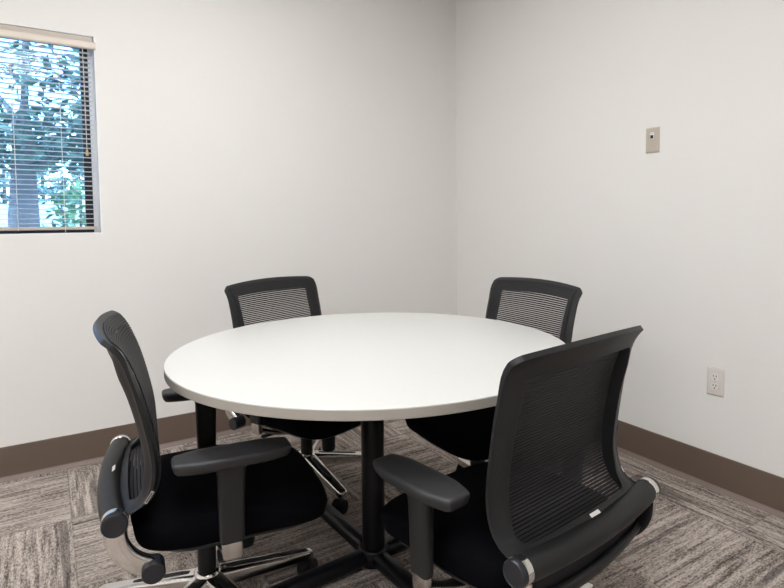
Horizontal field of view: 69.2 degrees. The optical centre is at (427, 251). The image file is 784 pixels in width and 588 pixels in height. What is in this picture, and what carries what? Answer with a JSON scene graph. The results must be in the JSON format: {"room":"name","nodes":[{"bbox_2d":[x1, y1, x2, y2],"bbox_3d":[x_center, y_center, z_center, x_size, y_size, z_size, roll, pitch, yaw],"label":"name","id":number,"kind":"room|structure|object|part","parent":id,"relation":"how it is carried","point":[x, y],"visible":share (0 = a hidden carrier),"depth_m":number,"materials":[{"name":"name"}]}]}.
{"room":"office","nodes":[
{"label":"office","id":0,"kind":"room"},
{"bbox_2d":[0,0,456,447],"bbox_3d":[-2.071,-0.312,2.379,5.360,2.780,0.160,-3,4,-34],"label":"wall","id":1,"kind":"structure","parent":0,"point":[239,140],"depth_m":2.96,"materials":[{"name":"white paint"}]},
{"bbox_2d":[0,22,101,235],"bbox_3d":[-2.072,-0.516,2.349,1.219,0.909,0.129,-3,4,-34],"label":"window","id":2,"kind":"structure","parent":1,"relation":"in","point":[96,199],"depth_m":2.68,"materials":[{"name":"white metal"}]},
{"bbox_2d":[0,24,96,232],"bbox_3d":[-2.044,-0.513,2.314,1.218,0.902,0.055,-3,4,-34],"label":"window blind","id":3,"kind":"object","parent":2,"relation":"attached to","point":[6,31],"visible":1,"depth_m":2.54,"materials":[{"name":"beige plastic"}]},
{"bbox_3d":[-1.812,-0.505,2.483,0.002,0.830,0.031,-3,4,-34],"label":"ladder cord","id":4,"kind":"part","parent":3,"relation":"part of","materials":[{"name":"white fabric"}]},
{"bbox_3d":[-2.054,-0.088,2.344,1.188,0.015,0.024,-3,4,-34],"label":"rail","id":5,"kind":"part","parent":3,"relation":"part of","materials":[{"name":"beige"}]},
{"bbox_3d":[-1.667,-0.503,2.581,0.002,0.847,0.031,-3,4,-34],"label":"ladder cord","id":6,"kind":"part","parent":3,"relation":"part of","materials":[{"name":"white fabric"}]},
{"bbox_3d":[-1.576,-0.699,2.605,0.004,0.460,0.005,2,4,33],"label":"pull cord","id":7,"kind":"part","parent":3,"relation":"part of","materials":[{"name":"white plastic"}]},
{"bbox_2d":[0,408,263,482],"bbox_3d":[-1.952,0.940,2.425,5.194,0.152,0.017,-3,4,-34],"label":"baseboard","id":8,"kind":"structure","parent":1,"relation":"attached to","point":[29,459],"depth_m":2.65,"materials":[{"name":"plastic"}]},
{"bbox_2d":[0,419,783,587],"bbox_3d":[-0.275,1.190,-0.041,5.200,0.060,6.000,-3,4,-34],"label":"floor","id":9,"kind":"structure","parent":0,"point":[697,536],"depth_m":2.04,"materials":[{"name":"carpet"}]},
{"bbox_2d":[93,310,327,587],"bbox_3d":[-0.605,0.614,1.635,0.620,0.889,0.693,-3,4,-34],"label":"office chair","id":10,"kind":"object","parent":9,"relation":"on","point":[213,500],"visible":0.98,"depth_m":1.45,"materials":[{"name":"black fabric"}]},
{"bbox_3d":[-0.805,0.390,1.520,0.128,0.430,0.494,-4,5,-27],"label":"frame","id":11,"kind":"part","parent":10,"relation":"part of","materials":[{"name":"black plastic"}]},
{"bbox_3d":[-0.793,0.395,1.526,0.110,0.424,0.450,-4,5,-27],"label":"panel","id":12,"kind":"part","parent":10,"relation":"part of","materials":[{"name":"black"}]},
{"bbox_3d":[-0.812,0.961,1.640,0.296,0.075,0.056,0,4,0],"label":"leg","id":13,"kind":"part","parent":10,"relation":"part of","materials":[{"name":"silver metal"}]},
{"bbox_3d":[-0.690,0.971,1.473,0.056,0.075,0.296,1,4,18],"label":"leg","id":14,"kind":"part","parent":10,"relation":"part of","materials":[{"name":"silver metal"}]},
{"bbox_3d":[-0.737,0.577,1.892,0.084,0.197,0.044,-2,4,-27],"label":"arm post","id":15,"kind":"part","parent":10,"relation":"part of","materials":[{"name":"black plastic"}]},
{"bbox_3d":[-0.548,0.768,1.498,0.032,0.015,0.192,-2,4,-27],"label":"lever","id":16,"kind":"part","parent":10,"relation":"part of","materials":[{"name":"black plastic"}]},
{"bbox_3d":[-0.493,0.966,1.537,0.296,0.075,0.056,2,4,36],"label":"leg","id":17,"kind":"part","parent":10,"relation":"part of","materials":[{"name":"silver metal"}]},
{"bbox_2d":[130,444,327,550],"bbox_3d":[-0.581,0.678,1.651,0.510,0.097,0.492,-2,4,-27],"label":"seat cushion","id":18,"kind":"object","parent":10,"relation":"on","point":[285,492],"depth_m":1.49,"materials":[{"name":"black fabric"}]},
{"bbox_3d":[-0.473,0.607,1.376,0.084,0.197,0.044,-2,4,-27],"label":"arm post","id":19,"kind":"part","parent":10,"relation":"part of","materials":[{"name":"black plastic"}]},
{"bbox_3d":[-0.548,0.835,1.702,0.058,0.090,0.058,-2,4,-27],"label":"tension knob","id":20,"kind":"part","parent":10,"relation":"part of","materials":[{"name":"black plastic"}]},
{"bbox_3d":[-0.494,0.953,1.743,0.296,0.075,0.056,-3,4,-36],"label":"leg","id":21,"kind":"part","parent":10,"relation":"part of","materials":[{"name":"silver metal"}]},
{"bbox_2d":[224,276,360,514],"bbox_3d":[-0.522,0.567,2.435,0.637,0.883,0.688,2,4,34],"label":"office chair","id":22,"kind":"object","parent":9,"relation":"on","point":[311,434],"visible":0.32,"depth_m":2.38,"materials":[{"name":"black plastic"}]},
{"bbox_3d":[-0.656,0.562,2.175,0.084,0.197,0.044,2,4,34],"label":"arm post","id":23,"kind":"part","parent":22,"relation":"part of","materials":[{"name":"black plastic"}]},
{"bbox_3d":[-0.595,0.726,2.306,0.032,0.015,0.192,2,4,34],"label":"lever","id":24,"kind":"part","parent":22,"relation":"part of","materials":[{"name":"black plastic"}]},
{"bbox_3d":[-0.675,0.336,2.523,0.128,0.430,0.494,2,4,34],"label":"frame","id":25,"kind":"part","parent":22,"relation":"part of","materials":[{"name":"black plastic"}]},
{"bbox_3d":[-0.664,0.342,2.517,0.110,0.424,0.450,2,4,34],"label":"panel","id":26,"kind":"part","parent":22,"relation":"part of","materials":[{"name":"black"}]},
{"bbox_2d":[245,414,360,439],"bbox_3d":[-0.472,0.638,2.406,0.510,0.097,0.492,2,4,34],"label":"seat cushion","id":27,"kind":"object","parent":22,"relation":"on","point":[304,429],"depth_m":2.15,"materials":[{"name":"black fabric"}]},
{"bbox_3d":[-0.530,0.899,2.633,0.056,0.075,0.296,0,4,-2],"label":"leg","id":28,"kind":"part","parent":22,"relation":"part of","materials":[{"name":"silver metal"}]},
{"bbox_3d":[-0.415,0.918,2.320,0.056,0.075,0.296,-3,4,-38],"label":"leg","id":29,"kind":"part","parent":22,"relation":"part of","materials":[{"name":"silver metal"}]},
{"bbox_3d":[-0.420,0.799,2.408,0.058,0.090,0.058,2,4,34],"label":"tension knob","id":30,"kind":"part","parent":22,"relation":"part of","materials":[{"name":"black plastic"}]},
{"bbox_3d":[-0.358,0.905,2.518,0.296,0.075,0.056,-2,4,-20],"label":"leg","id":31,"kind":"part","parent":22,"relation":"part of","materials":[{"name":"silver metal"}]},
{"bbox_2d":[164,312,564,587],"bbox_3d":[-0.171,0.673,1.877,1.252,0.737,1.252,-3,4,-34],"label":"conference table","id":32,"kind":"object","parent":9,"relation":"on","point":[371,369],"visible":0.88,"depth_m":1.70,"materials":[{"name":"white laminate"}]},
{"bbox_3d":[-0.365,1.013,1.746,0.386,0.052,0.056,-3,4,-37],"label":"table leg","id":33,"kind":"part","parent":32,"relation":"part of","materials":[{"name":"black metal"}]},
{"bbox_3d":[-0.320,0.993,2.071,0.056,0.052,0.386,-3,4,-37],"label":"table leg","id":34,"kind":"part","parent":32,"relation":"part of","materials":[{"name":"black metal"}]},
{"bbox_3d":[-0.039,1.014,1.700,0.056,0.052,0.386,-3,4,-37],"label":"table leg","id":35,"kind":"part","parent":32,"relation":"part of","materials":[{"name":"black metal"}]},
{"bbox_3d":[0.007,0.994,2.026,0.386,0.052,0.056,-3,4,-37],"label":"table leg","id":36,"kind":"part","parent":32,"relation":"part of","materials":[{"name":"black metal"}]},
{"bbox_2d":[405,277,581,470],"bbox_3d":[0.271,0.570,2.214,0.648,0.898,0.688,-3,4,-33],"label":"office chair","id":37,"kind":"object","parent":9,"relation":"on","point":[466,436],"visible":0.24,"depth_m":2.12,"materials":[{"name":"black fabric"}]},
{"bbox_2d":[405,406,495,460],"bbox_3d":[0.216,0.634,2.182,0.510,0.097,0.492,-3,4,-33],"label":"seat cushion","id":38,"kind":"object","parent":37,"relation":"on","point":[464,435],"depth_m":2.01,"materials":[{"name":"black fabric"}]},
{"bbox_3d":[0.201,0.910,2.396,0.056,0.075,0.296,-2,4,-23],"label":"leg","id":39,"kind":"part","parent":37,"relation":"part of","materials":[{"name":"silver metal"}]},
{"bbox_3d":[0.189,0.797,2.148,0.058,0.090,0.058,-3,4,-33],"label":"tension knob","id":40,"kind":"part","parent":37,"relation":"part of","materials":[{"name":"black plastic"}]},
{"bbox_3d":[0.407,0.336,2.289,0.110,0.424,0.450,-3,4,-33],"label":"panel","id":41,"kind":"part","parent":37,"relation":"part of","materials":[{"name":"black fabric"}]},
{"bbox_3d":[0.418,0.330,2.296,0.128,0.430,0.494,-3,4,-33],"label":"frame","id":42,"kind":"part","parent":37,"relation":"part of","materials":[{"name":"black plastic"}]},
{"bbox_2d":[373,325,660,587],"bbox_3d":[0.224,0.619,1.439,0.688,0.894,0.649,-3,5,-41],"label":"office chair","id":43,"kind":"object","parent":9,"relation":"on","point":[508,520],"visible":1,"depth_m":1.27,"materials":[{"name":"black plastic"}]},
{"bbox_3d":[-0.017,0.626,1.272,0.044,0.197,0.084,-3,5,-41],"label":"arm post","id":44,"kind":"part","parent":43,"relation":"part of","materials":[{"name":"black plastic"}]},
{"bbox_2d":[380,462,607,587],"bbox_3d":[0.185,0.681,1.486,0.492,0.097,0.510,-3,5,-41],"label":"seat cushion","id":45,"kind":"object","parent":43,"relation":"on","point":[465,548],"depth_m":1.33,"materials":[{"name":"black fabric"}]},
{"bbox_3d":[0.332,0.402,1.299,0.450,0.424,0.110,-3,3,-41],"label":"panel","id":46,"kind":"part","parent":43,"relation":"part of","materials":[{"name":"black fabric"}]},
{"bbox_3d":[0.340,0.397,1.289,0.494,0.430,0.128,-3,3,-41],"label":"frame","id":47,"kind":"part","parent":43,"relation":"part of","materials":[{"name":"black plastic"}]},
{"bbox_3d":[0.421,0.601,1.653,0.044,0.197,0.084,-3,5,-41],"label":"arm post","id":48,"kind":"part","parent":43,"relation":"part of","materials":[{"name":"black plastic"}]},
{"bbox_3d":[0.365,0.960,1.567,0.296,0.075,0.056,-3,5,-39],"label":"leg","id":49,"kind":"part","parent":43,"relation":"part of","materials":[{"name":"silver metal"}]},
{"bbox_2d":[456,0,783,477],"bbox_3d":[1.940,-0.269,1.373,0.160,2.780,6.320,-3,4,-34],"label":"wall","id":50,"kind":"structure","parent":0,"point":[557,101],"depth_m":2.61,"materials":[{"name":"white paint"}]},
{"bbox_2d":[646,127,659,153],"bbox_3d":[1.019,-0.504,2.571,0.009,0.114,0.070,-3,4,-34],"label":"wall plate","id":51,"kind":"object","parent":50,"relation":"attached to","point":[652,134],"visible":1,"depth_m":2.57,"materials":[{"name":"beige plastic"}]},
{"bbox_2d":[616,420,783,518],"bbox_3d":[1.872,0.986,1.399,0.017,0.152,6.000,-3,4,-34],"label":"baseboard","id":52,"kind":"structure","parent":50,"relation":"attached to","point":[757,488],"depth_m":2.42,"materials":[{"name":"plastic"}]},
{"bbox_2d":[707,366,724,397],"bbox_3d":[1.202,0.545,2.370,0.010,0.119,0.073,-3,4,-34],"label":"electrical outlet","id":53,"kind":"object","parent":50,"relation":"attached to","point":[715,376],"visible":1,"depth_m":2.37,"materials":[{"name":"white plastic"}]},
{"bbox_2d":[711,383,718,389],"bbox_3d":[1.200,0.565,2.370,0.003,0.028,0.034,-3,4,-34],"label":"receptacle","id":54,"kind":"object","parent":53,"relation":"attached to","point":[714,386],"depth_m":2.37,"materials":[{"name":"grey plastic"}]},
{"bbox_2d":[711,373,718,380],"bbox_3d":[1.200,0.526,2.368,0.003,0.028,0.034,-3,4,-34],"label":"receptacle","id":55,"kind":"object","parent":53,"relation":"attached to","point":[714,376],"depth_m":2.37,"materials":[{"name":"grey plastic"}]},
{"label":"outside","id":56,"kind":"structure","parent":0,"visible":0},
{"bbox_3d":[-7.663,0.759,11.967,24.000,0.100,21.820,-3,4,-34],"label":"ground","id":57,"kind":"structure","parent":56,"visible":0},
{"bbox_2d":[0,40,83,226],"bbox_3d":[-3.644,-0.664,4.649,3.063,3.604,1.862,-3,4,-34],"label":"tree","id":58,"kind":"object","parent":57,"relation":"on","point":[25,217],"visible":0.33,"depth_m":4.51,"materials":[{"name":"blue plant"}]},
{"bbox_2d":[0,204,84,226],"bbox_3d":[-6.152,-0.038,10.567,21.000,1.650,0.250,-3,4,-34],"label":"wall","id":59,"kind":"structure","parent":57,"relation":"on","point":[3,207],"depth_m":9.97,"materials":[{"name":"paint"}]},
{"bbox_2d":[0,136,84,203],"bbox_3d":[-8.706,-1.065,12.842,5.331,3.444,1.036,-3,4,-34],"label":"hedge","id":60,"kind":"object","parent":57,"relation":"on","point":[53,189],"visible":0.06,"depth_m":12.80,"materials":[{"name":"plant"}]},
{"bbox_3d":[-3.918,1.016,6.428,22.000,0.029,2.400,-3,4,-34],"label":"lawn strip","id":61,"kind":"object","parent":57,"relation":"on","visible":0},
{"bbox_2d":[42,178,85,226],"bbox_3d":[-4.046,0.089,6.517,0.781,1.875,0.806,-3,4,-34],"label":"shrub","id":62,"kind":"object","parent":61,"relation":"on","point":[71,213],"visible":0.21,"depth_m":6.39,"materials":[{"name":"green plant"}]}
]}

